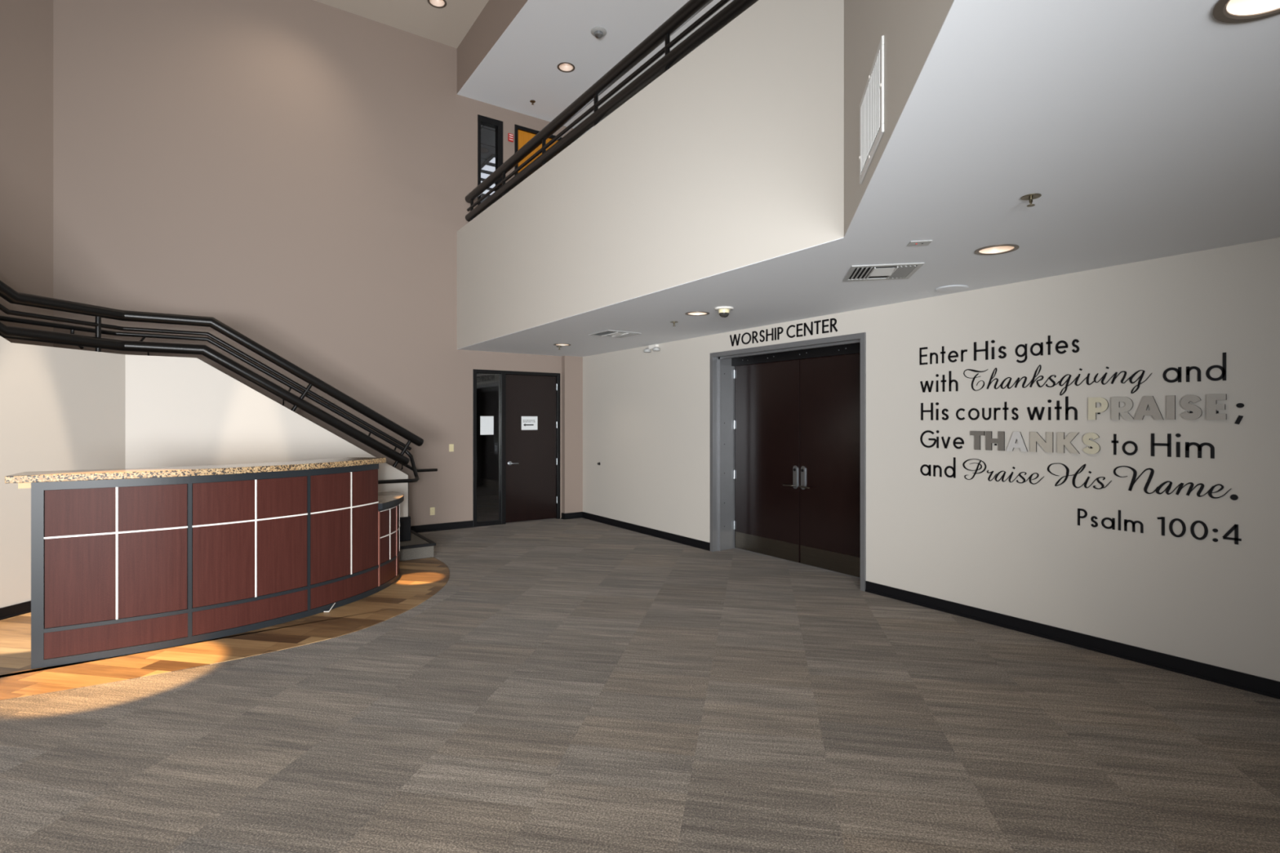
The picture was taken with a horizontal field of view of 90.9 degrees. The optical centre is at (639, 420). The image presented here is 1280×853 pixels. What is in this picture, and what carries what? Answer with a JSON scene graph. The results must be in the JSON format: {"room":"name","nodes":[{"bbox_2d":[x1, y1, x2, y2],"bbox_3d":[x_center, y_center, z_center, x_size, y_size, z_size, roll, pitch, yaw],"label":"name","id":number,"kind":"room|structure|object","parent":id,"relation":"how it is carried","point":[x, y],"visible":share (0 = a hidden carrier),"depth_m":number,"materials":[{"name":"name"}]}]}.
{"room":"house of worship","nodes":[
{"label":"house of worship","id":0,"kind":"room"},
{"bbox_2d":[0,0,53,346],"bbox_3d":[-7.109,-2.045,4.588,0.150,7.390,5.050,0,0,11],"label":"wall","id":1,"kind":"structure","parent":0,"point":[26,26],"depth_m":6.80,"materials":[{"name":"brown paint"}]},
{"bbox_2d":[0,335,125,608],"bbox_3d":[-5.507,-0.333,4.452,0.140,3.966,3.670,0,0,11],"label":"wall","id":2,"kind":"structure","parent":0,"point":[61,409],"depth_m":5.54,"materials":[{"name":"grey paint"}]},
{"bbox_2d":[0,600,31,620],"bbox_3d":[-5.428,1.600,4.437,0.020,0.100,3.670,0,0,11],"label":"baseboard","id":3,"kind":"structure","parent":2,"relation":"attached to","point":[12,611],"depth_m":5.31,"materials":[{"name":"black rubber"}]},
{"bbox_2d":[0,280,423,467],"bbox_3d":[-4.829,-1.015,5.644,1.339,3.333,6.112,0,0,31],"label":"stair railing","id":4,"kind":"object","parent":2,"relation":"on","point":[7,293],"visible":0.98,"depth_m":6.62,"materials":[{"name":"black metal"}]},
{"bbox_2d":[125,354,408,517],"bbox_3d":[-4.043,0.497,7.048,2.768,2.306,0.140,0,0,-34],"label":"wall","id":5,"kind":"structure","parent":0,"point":[180,411],"depth_m":6.63,"materials":[{"name":"grey paint"}]},
{"bbox_2d":[0,315,419,484],"bbox_3d":[-4.897,-0.805,5.800,1.393,3.126,5.914,0,0,34],"label":"handrail","id":6,"kind":"object","parent":5,"relation":"attached to","point":[6,318],"visible":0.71,"depth_m":6.90,"materials":[{"name":"black metal"}]},
{"bbox_2d":[400,515,410,542],"bbox_3d":[-3.053,1.329,7.724,0.430,0.298,0.180,0,0,-34],"label":"baseboard","id":7,"kind":"structure","parent":5,"relation":"attached to","point":[405,522],"depth_m":7.73,"materials":[{"name":"black rubber"}]},
{"bbox_2d":[408,482,408,515],"bbox_3d":[-2.901,0.950,7.840,0.012,0.460,0.120,0,0,-34],"label":"trim","id":8,"kind":"structure","parent":5,"relation":"attached to","point":[408,482],"depth_m":7.79,"materials":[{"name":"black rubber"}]},
{"bbox_2d":[53,0,573,525],"bbox_3d":[-3.672,-2.045,9.123,7.115,7.390,0.150,0,0,-34],"label":"wall","id":9,"kind":"structure","parent":0,"point":[296,176],"depth_m":8.36,"materials":[{"name":"brown paint"}]},
{"bbox_2d":[147,351,437,471],"bbox_3d":[-4.566,-0.059,8.361,3.711,1.624,0.102,0,0,-34],"label":"handrail","id":10,"kind":"object","parent":9,"relation":"attached to","point":[406,465],"visible":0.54,"depth_m":9.13,"materials":[{"name":"black metal"}]},
{"bbox_2d":[430,506,435,515],"bbox_3d":[-3.100,1.353,9.416,0.070,0.115,0.009,0,0,-34],"label":"wall outlet","id":11,"kind":"object","parent":9,"relation":"attached to","point":[432,509],"visible":1,"depth_m":9.42,"materials":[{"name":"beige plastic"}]},
{"bbox_2d":[410,520,473,533],"bbox_3d":[-3.053,1.597,9.443,1.128,0.105,0.020,0,0,-34],"label":"baseboard","id":12,"kind":"structure","parent":9,"relation":"attached to","point":[466,524],"depth_m":9.49,"materials":[{"name":"black rubber"}]},
{"bbox_2d":[448,444,453,451],"bbox_3d":[-2.864,0.412,9.575,0.070,0.115,0.013,0,0,-34],"label":"light switch","id":13,"kind":"object","parent":9,"relation":"attached to","point":[451,446],"visible":1,"depth_m":9.57,"materials":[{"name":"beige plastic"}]},
{"bbox_2d":[477,114,502,205],"bbox_3d":[-2.385,-3.560,9.971,0.413,2.420,0.122,0,0,-34],"label":"window","id":14,"kind":"structure","parent":9,"relation":"in","point":[490,131],"depth_m":9.95,"materials":[{"name":"black glass"}]},
{"bbox_2d":[507,133,513,142],"bbox_3d":[-2.072,-4.543,10.105,0.085,0.125,0.030,0,0,-34],"label":"fire alarm","id":15,"kind":"object","parent":9,"relation":"attached to","point":[510,136],"visible":1,"depth_m":10.09,"materials":[{"name":"red plastic"}]},
{"bbox_2d":[472,368,559,527],"bbox_3d":[-1.987,0.425,10.222,1.504,2.450,0.157,0,0,-34],"label":"door","id":16,"kind":"structure","parent":9,"relation":"in","point":[516,471],"depth_m":10.19,"materials":[{"name":"black wood"}]},
{"bbox_2d":[480,416,493,435],"bbox_3d":[-2.415,0.074,9.943,0.217,0.292,0.004,0,0,-34],"label":"paper sheet","id":17,"kind":"object","parent":16,"relation":"attached to","point":[486,423],"visible":1,"depth_m":9.94,"materials":[{"name":"white paper"}]},
{"bbox_2d":[521,416,537,430],"bbox_3d":[-1.812,0.039,10.336,0.285,0.222,0.004,0,0,-34],"label":"arrow sign","id":18,"kind":"object","parent":16,"relation":"attached to","point":[528,423],"visible":1,"depth_m":10.33,"materials":[{"name":"white paper"}]},
{"bbox_2d":[514,124,562,176],"bbox_3d":[-1.656,-3.490,10.449,0.930,2.580,0.154,0,0,-34],"label":"door","id":19,"kind":"structure","parent":9,"relation":"in","point":[522,135],"depth_m":10.27,"materials":[{"name":"orange wood"}]},
{"bbox_2d":[314,0,488,48],"bbox_3d":[-1.456,-5.740,1.688,11.900,0.100,14.830,0,0,-34],"label":"ceiling","id":20,"kind":"structure","parent":0,"point":[448,25],"depth_m":8.84,"materials":[{"name":"beige paint"}]},
{"bbox_2d":[427,0,446,8],"bbox_3d":[-2.756,-5.727,8.556,0.248,0.088,0.248,0,0,-34],"label":"recessed light","id":21,"kind":"object","parent":20,"relation":"in","point":[436,3],"visible":1,"depth_m":8.63,"materials":[{"name":"white"}]},
{"bbox_2d":[457,0,527,93],"bbox_3d":[-0.730,-5.342,6.734,0.150,0.696,7.115,0,0,-34],"label":"wall","id":22,"kind":"structure","parent":0,"point":[496,15],"depth_m":8.69,"materials":[{"name":"brown paint"}]},
{"bbox_2d":[457,0,733,128],"bbox_3d":[-0.464,-4.992,2.426,8.530,0.004,14.530,0,0,-34],"label":"ceiling","id":23,"kind":"structure","parent":0,"point":[521,67],"depth_m":8.46,"materials":[{"name":"white paint"}]},
{"bbox_2d":[557,62,574,72],"bbox_3d":[-1.043,-5.027,8.891,0.248,0.088,0.248,0,0,-34],"label":"recessed light","id":24,"kind":"object","parent":23,"relation":"in","point":[566,67],"visible":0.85,"depth_m":8.96,"materials":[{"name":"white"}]},
{"bbox_2d":[591,26,606,38],"bbox_3d":[-0.529,-4.949,8.070,0.200,0.079,0.200,0,0,-34],"label":"smoke detector","id":25,"kind":"object","parent":23,"relation":"attached to","point":[598,32],"visible":1,"depth_m":8.03,"materials":[{"name":"white plastic"}]},
{"bbox_2d":[0,517,1279,852],"bbox_3d":[-1.212,1.700,4.258,15.200,0.100,18.800,0,0,-34],"label":"floor","id":26,"kind":"structure","parent":0,"point":[581,685],"depth_m":3.33,"materials":[{"name":"carpet"}]},
{"bbox_2d":[0,557,449,701],"bbox_3d":[-4.155,1.648,5.136,5.531,0.004,2.871,0,0,-34],"label":"floor","id":27,"kind":"structure","parent":26,"relation":"on","point":[419,580],"depth_m":4.65,"materials":[{"name":"brown wood"}]},
{"bbox_2d":[4,457,404,669],"bbox_3d":[-3.215,1.000,5.462,1.014,1.287,3.286,0,0,27],"label":"reception desk","id":28,"kind":"object","parent":27,"relation":"on","point":[124,561],"visible":1,"depth_m":4.68,"materials":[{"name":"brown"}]},
{"bbox_2d":[4,457,386,483],"bbox_3d":[-3.296,0.381,5.098,0.697,0.048,2.613,0,0,40],"label":"countertop","id":29,"kind":"structure","parent":28,"relation":"on","point":[164,472],"depth_m":4.64,"materials":[{"name":"stone"}]},
{"bbox_2d":[377,491,404,509],"bbox_3d":[-2.808,0.821,6.523,0.663,0.058,1.062,0,0,-14],"label":"countertop","id":30,"kind":"structure","parent":28,"relation":"on","point":[388,499],"depth_m":6.43,"materials":[{"name":"black"}]},
{"bbox_2d":[399,529,435,560],"bbox_3d":[-5.415,0.015,5.998,3.032,3.261,7.322,0,0,35],"label":"staircase","id":31,"kind":"structure","parent":26,"relation":"on","point":[419,546],"depth_m":7.54,"materials":[{"name":"carpet"}]},
{"bbox_2d":[561,355,582,513],"bbox_3d":[-1.149,0.280,10.689,0.342,2.740,0.110,0,0,-34],"label":"wall pier","id":32,"kind":"object","parent":26,"relation":"on","point":[571,366],"visible":0.93,"depth_m":10.63,"materials":[{"name":"brown paint"}]},
{"bbox_2d":[564,511,582,519],"bbox_3d":[-1.122,1.600,10.628,0.342,0.100,0.020,0,0,-34],"label":"baseboard","id":33,"kind":"object","parent":32,"relation":"attached to","point":[579,514],"visible":1,"depth_m":10.62,"materials":[{"name":"black rubber"}]},
{"bbox_2d":[457,0,844,349],"bbox_3d":[-0.730,-1.994,6.734,0.150,1.801,7.115,0,0,-34],"label":"wall","id":34,"kind":"structure","parent":0,"point":[731,157],"depth_m":5.03,"materials":[{"name":"grey paint"}]},
{"bbox_2d":[465,0,758,221],"bbox_3d":[-0.238,-3.126,5.662,1.446,0.472,8.752,0,0,-23],"label":"balcony railing","id":35,"kind":"object","parent":34,"relation":"on","point":[688,11],"visible":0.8,"depth_m":5.94,"materials":[{"name":"black metal"}]},
{"bbox_2d":[457,0,1279,356],"bbox_3d":[-0.464,-1.092,2.426,8.530,0.004,14.530,0,0,-34],"label":"ceiling","id":36,"kind":"structure","parent":0,"point":[1144,130],"depth_m":2.73,"materials":[{"name":"white paint"}]},
{"bbox_2d":[553,343,570,346],"bbox_3d":[-1.112,-1.127,9.013,0.248,0.088,0.248,0,0,-34],"label":"recessed light","id":37,"kind":"object","parent":36,"relation":"in","point":[557,344],"visible":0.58,"depth_m":9.08,"materials":[{"name":"beige"}]},
{"bbox_2d":[589,329,641,337],"bbox_3d":[-0.315,-1.079,7.874,0.480,0.020,0.480,0,0,-34],"label":"ceiling vent","id":38,"kind":"object","parent":36,"relation":"in","point":[610,333],"visible":1,"depth_m":7.83,"materials":[{"name":"white metal"}]},
{"bbox_2d":[684,311,709,315],"bbox_3d":[0.582,-1.127,6.391,0.248,0.088,0.248,0,0,-34],"label":"recessed light","id":39,"kind":"object","parent":36,"relation":"in","point":[695,313],"visible":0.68,"depth_m":6.45,"materials":[{"name":"beige"}]},
{"bbox_2d":[714,306,733,317],"bbox_3d":[0.811,-1.043,6.082,0.184,0.092,0.184,0,0,-34],"label":"detector","id":40,"kind":"object","parent":36,"relation":"attached to","point":[723,311],"visible":1,"depth_m":6.04,"materials":[{"name":"white plastic"}]},
{"bbox_2d":[842,262,924,281],"bbox_3d":[1.764,-1.079,4.607,0.480,0.020,0.480,0,0,11],"label":"ceiling vent","id":41,"kind":"object","parent":36,"relation":"in","point":[904,270],"visible":1,"depth_m":4.56,"materials":[{"name":"grey metal"}]},
{"bbox_2d":[906,240,932,245],"bbox_3d":[1.708,-1.084,3.850,0.124,0.010,0.096,0,0,11],"label":"plate","id":42,"kind":"object","parent":36,"relation":"attached to","point":[922,242],"visible":1,"depth_m":3.83,"materials":[{"name":"white plastic"}]},
{"bbox_2d":[934,284,968,292],"bbox_3d":[2.558,-1.084,5.174,0.250,0.010,0.250,0,0,-34],"label":"disc","id":43,"kind":"object","parent":36,"relation":"attached to","point":[953,287],"visible":1,"depth_m":5.14,"materials":[{"name":"white paint"}]},
{"bbox_2d":[974,244,1018,255],"bbox_3d":[2.266,-1.127,4.005,0.248,0.088,0.248,0,0,-34],"label":"recessed light","id":44,"kind":"object","parent":36,"relation":"in","point":[1001,248],"visible":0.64,"depth_m":4.07,"materials":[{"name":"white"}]},
{"bbox_2d":[1020,193,1041,207],"bbox_3d":[1.896,-1.065,3.057,0.086,0.047,0.086,0,0,21],"label":"sprinkler","id":45,"kind":"object","parent":36,"relation":"attached to","point":[1030,197],"visible":1,"depth_m":3.05,"materials":[{"name":"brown metal"}]},
{"bbox_2d":[1213,0,1279,22],"bbox_3d":[1.617,-1.127,1.595,0.248,0.088,0.248,0,0,-34],"label":"recessed light","id":46,"kind":"object","parent":36,"relation":"in","point":[1224,11],"visible":1,"depth_m":1.69,"materials":[{"name":"beige"}]},
{"bbox_2d":[844,0,953,235],"bbox_3d":[0.450,-1.994,-0.707,0.150,1.801,9.051,0,0,11],"label":"wall","id":47,"kind":"structure","parent":0,"point":[910,28],"depth_m":2.66,"materials":[{"name":"grey paint"}]},
{"bbox_2d":[858,35,884,184],"bbox_3d":[1.031,-1.360,2.822,0.013,0.390,0.575,0,0,11],"label":"air vent","id":48,"kind":"object","parent":47,"relation":"in","point":[872,103],"visible":1,"depth_m":2.76,"materials":[{"name":"white metal"}]},
{"bbox_2d":[582,237,1279,681],"bbox_3d":[3.232,-1.700,4.950,0.420,6.700,14.530,0,0,-34],"label":"wall","id":49,"kind":"structure","parent":0,"point":[1014,548],"depth_m":4.71,"materials":[{"name":"grey paint"}]},
{"bbox_2d":[582,511,710,551],"bbox_3d":[-0.046,1.600,9.359,0.020,0.100,3.330,0,0,-34],"label":"baseboard","id":50,"kind":"structure","parent":49,"relation":"attached to","point":[704,545],"depth_m":9.05,"materials":[{"name":"black rubber"}]},
{"bbox_2d":[644,343,659,352],"bbox_3d":[0.168,-1.034,8.967,0.106,0.101,0.324,0,0,-34],"label":"emergency light","id":51,"kind":"object","parent":49,"relation":"attached to","point":[654,347],"visible":1,"depth_m":8.96,"materials":[{"name":"white plastic"}]},
{"bbox_2d":[729,327,783,346],"bbox_3d":[1.342,-0.974,7.338,0.005,0.146,0.867,0,0,-34],"label":"lettering","id":52,"kind":"object","parent":49,"relation":"attached to","point":[753,337],"visible":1,"depth_m":7.29,"materials":[{"name":"black plastic"}]},
{"bbox_2d":[710,332,866,591],"bbox_3d":[1.707,0.398,7.154,0.432,2.505,2.279,0,0,-34],"label":"door","id":53,"kind":"structure","parent":49,"relation":"in","point":[788,420],"depth_m":7.30,"materials":[{"name":"metal"}]},
{"bbox_2d":[786,318,837,337],"bbox_3d":[1.808,-0.975,6.657,0.005,0.147,0.685,0,0,-34],"label":"lettering","id":54,"kind":"object","parent":49,"relation":"attached to","point":[824,326],"visible":1,"depth_m":6.63,"materials":[{"name":"black plastic"}]},
{"bbox_2d":[920,402,948,420],"bbox_3d":[2.582,-0.083,5.523,0.005,0.156,0.254,0,0,-34],"label":"lettering","id":55,"kind":"object","parent":49,"relation":"attached to","point":[931,411],"visible":1,"depth_m":5.54,"materials":[{"name":"black plastic"}]},
{"bbox_2d":[920,457,955,478],"bbox_3d":[2.597,0.400,5.500,0.005,0.176,0.321,0,0,-34],"label":"lettering","id":56,"kind":"object","parent":49,"relation":"attached to","point":[935,467],"visible":1,"depth_m":5.47,"materials":[{"name":"black plastic"}]},
{"bbox_2d":[920,370,958,392],"bbox_3d":[2.603,-0.339,5.492,0.005,0.176,0.344,0,0,-34],"label":"lettering","id":57,"kind":"object","parent":49,"relation":"attached to","point":[950,381],"visible":1,"depth_m":5.49,"materials":[{"name":"black plastic"}]},
{"bbox_2d":[920,430,964,448],"bbox_3d":[2.618,0.162,5.470,0.005,0.157,0.395,0,0,-34],"label":"lettering","id":58,"kind":"object","parent":49,"relation":"attached to","point":[935,441],"visible":1,"depth_m":5.49,"materials":[{"name":"black plastic"}]},
{"bbox_2d":[919,346,967,364],"bbox_3d":[2.624,-0.576,5.461,0.005,0.154,0.431,0,0,-34],"label":"lettering","id":59,"kind":"object","parent":49,"relation":"attached to","point":[962,351],"visible":1,"depth_m":5.46,"materials":[{"name":"black plastic"}]},
{"bbox_2d":[955,401,1018,420],"bbox_3d":[2.832,-0.078,5.157,0.005,0.146,0.501,0,0,-34],"label":"lettering","id":60,"kind":"object","parent":49,"relation":"attached to","point":[1005,408],"visible":1,"depth_m":5.13,"materials":[{"name":"black plastic"}]},
{"bbox_2d":[973,340,1006,360],"bbox_3d":[2.849,-0.577,5.131,0.005,0.156,0.258,0,0,-34],"label":"lettering","id":61,"kind":"object","parent":49,"relation":"attached to","point":[986,349],"visible":1,"depth_m":5.14,"materials":[{"name":"black plastic"}]},
{"bbox_2d":[962,458,1044,484],"bbox_3d":[2.900,0.405,5.056,0.005,0.179,0.628,0,0,-34],"label":"lettering","id":62,"kind":"object","parent":49,"relation":"attached to","point":[964,462],"visible":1,"depth_m":5.08,"materials":[{"name":"black plastic"}]},
{"bbox_2d":[970,431,1100,453],"bbox_3d":[3.018,0.163,4.872,0.018,0.155,0.924,0,0,-34],"label":"lettering","id":63,"kind":"object","parent":49,"relation":"attached to","point":[1035,437],"visible":1,"depth_m":4.82,"materials":[{"name":"grey metal"}]},
{"bbox_2d":[1015,335,1079,363],"bbox_3d":[3.085,-0.549,4.786,0.005,0.192,0.443,0,0,-34],"label":"lettering","id":64,"kind":"object","parent":49,"relation":"attached to","point":[1041,345],"visible":1,"depth_m":4.80,"materials":[{"name":"black plastic"}]},
{"bbox_2d":[1026,396,1077,420],"bbox_3d":[3.105,-0.092,4.756,0.005,0.176,0.344,0,0,-34],"label":"lettering","id":65,"kind":"object","parent":49,"relation":"attached to","point":[1057,407],"visible":1,"depth_m":4.72,"materials":[{"name":"black plastic"}]},
{"bbox_2d":[963,364,1151,395],"bbox_3d":[3.090,-0.310,4.779,0.005,0.245,1.286,0,0,-34],"label":"lettering","id":66,"kind":"object","parent":49,"relation":"attached to","point":[1104,376],"visible":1,"depth_m":4.72,"materials":[{"name":"black plastic"}]},
{"bbox_2d":[865,581,1279,699],"bbox_3d":[4.637,1.600,2.501,0.020,0.100,8.700,0,0,-34],"label":"baseboard","id":67,"kind":"structure","parent":49,"relation":"attached to","point":[1245,682],"depth_m":4.50,"materials":[{"name":"black rubber"}]},
{"bbox_2d":[1047,462,1111,489],"bbox_3d":[3.206,0.403,4.609,0.005,0.180,0.414,0,0,-34],"label":"lettering","id":68,"kind":"object","parent":49,"relation":"attached to","point":[1085,483],"visible":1,"depth_m":4.62,"materials":[{"name":"black plastic"}]},
{"bbox_2d":[1077,508,1143,533],"bbox_3d":[3.314,0.694,4.450,0.005,0.141,0.392,0,0,-34],"label":"lettering","id":69,"kind":"object","parent":49,"relation":"attached to","point":[1113,520],"visible":1,"depth_m":4.43,"materials":[{"name":"black paint"}]},
{"bbox_2d":[1111,434,1137,455],"bbox_3d":[3.365,0.166,4.376,0.005,0.146,0.151,0,0,-34],"label":"lettering","id":70,"kind":"object","parent":49,"relation":"attached to","point":[1114,442],"visible":1,"depth_m":4.37,"materials":[{"name":"black plastic"}]},
{"bbox_2d":[1088,394,1226,419],"bbox_3d":[3.449,-0.087,4.241,0.018,0.160,0.746,0,0,-34],"label":"lettering","id":71,"kind":"object","parent":49,"relation":"attached to","point":[1196,412],"visible":1,"depth_m":4.22,"materials":[{"name":"silver metal"}]},
{"bbox_2d":[1113,466,1238,500],"bbox_3d":[3.512,0.404,4.161,0.005,0.182,0.651,0,0,-34],"label":"lettering","id":72,"kind":"object","parent":49,"relation":"attached to","point":[1234,497],"visible":1,"depth_m":4.17,"materials":[{"name":"black plastic"}]},
{"bbox_2d":[1151,433,1214,458],"bbox_3d":[3.541,0.161,4.119,0.005,0.156,0.325,0,0,-34],"label":"lettering","id":73,"kind":"object","parent":49,"relation":"attached to","point":[1168,444],"visible":1,"depth_m":4.13,"materials":[{"name":"black plastic"}]},
{"bbox_2d":[1162,352,1226,382],"bbox_3d":[3.575,-0.340,4.069,0.005,0.176,0.317,0,0,-34],"label":"lettering","id":74,"kind":"object","parent":49,"relation":"attached to","point":[1223,368],"visible":1,"depth_m":4.05,"materials":[{"name":"black plastic"}]},
{"bbox_2d":[1157,516,1241,544],"bbox_3d":[3.586,0.704,4.053,0.005,0.125,0.418,0,0,-34],"label":"lettering","id":75,"kind":"object","parent":49,"relation":"attached to","point":[1235,527],"visible":1,"depth_m":4.06,"materials":[{"name":"black paint"}]},
{"bbox_2d":[1234,403,1244,424],"bbox_3d":[3.698,-0.043,3.888,0.005,0.132,0.045,0,0,-34],"label":"lettering","id":76,"kind":"object","parent":49,"relation":"attached to","point":[1238,420],"visible":1,"depth_m":3.88,"materials":[{"name":"black plastic"}]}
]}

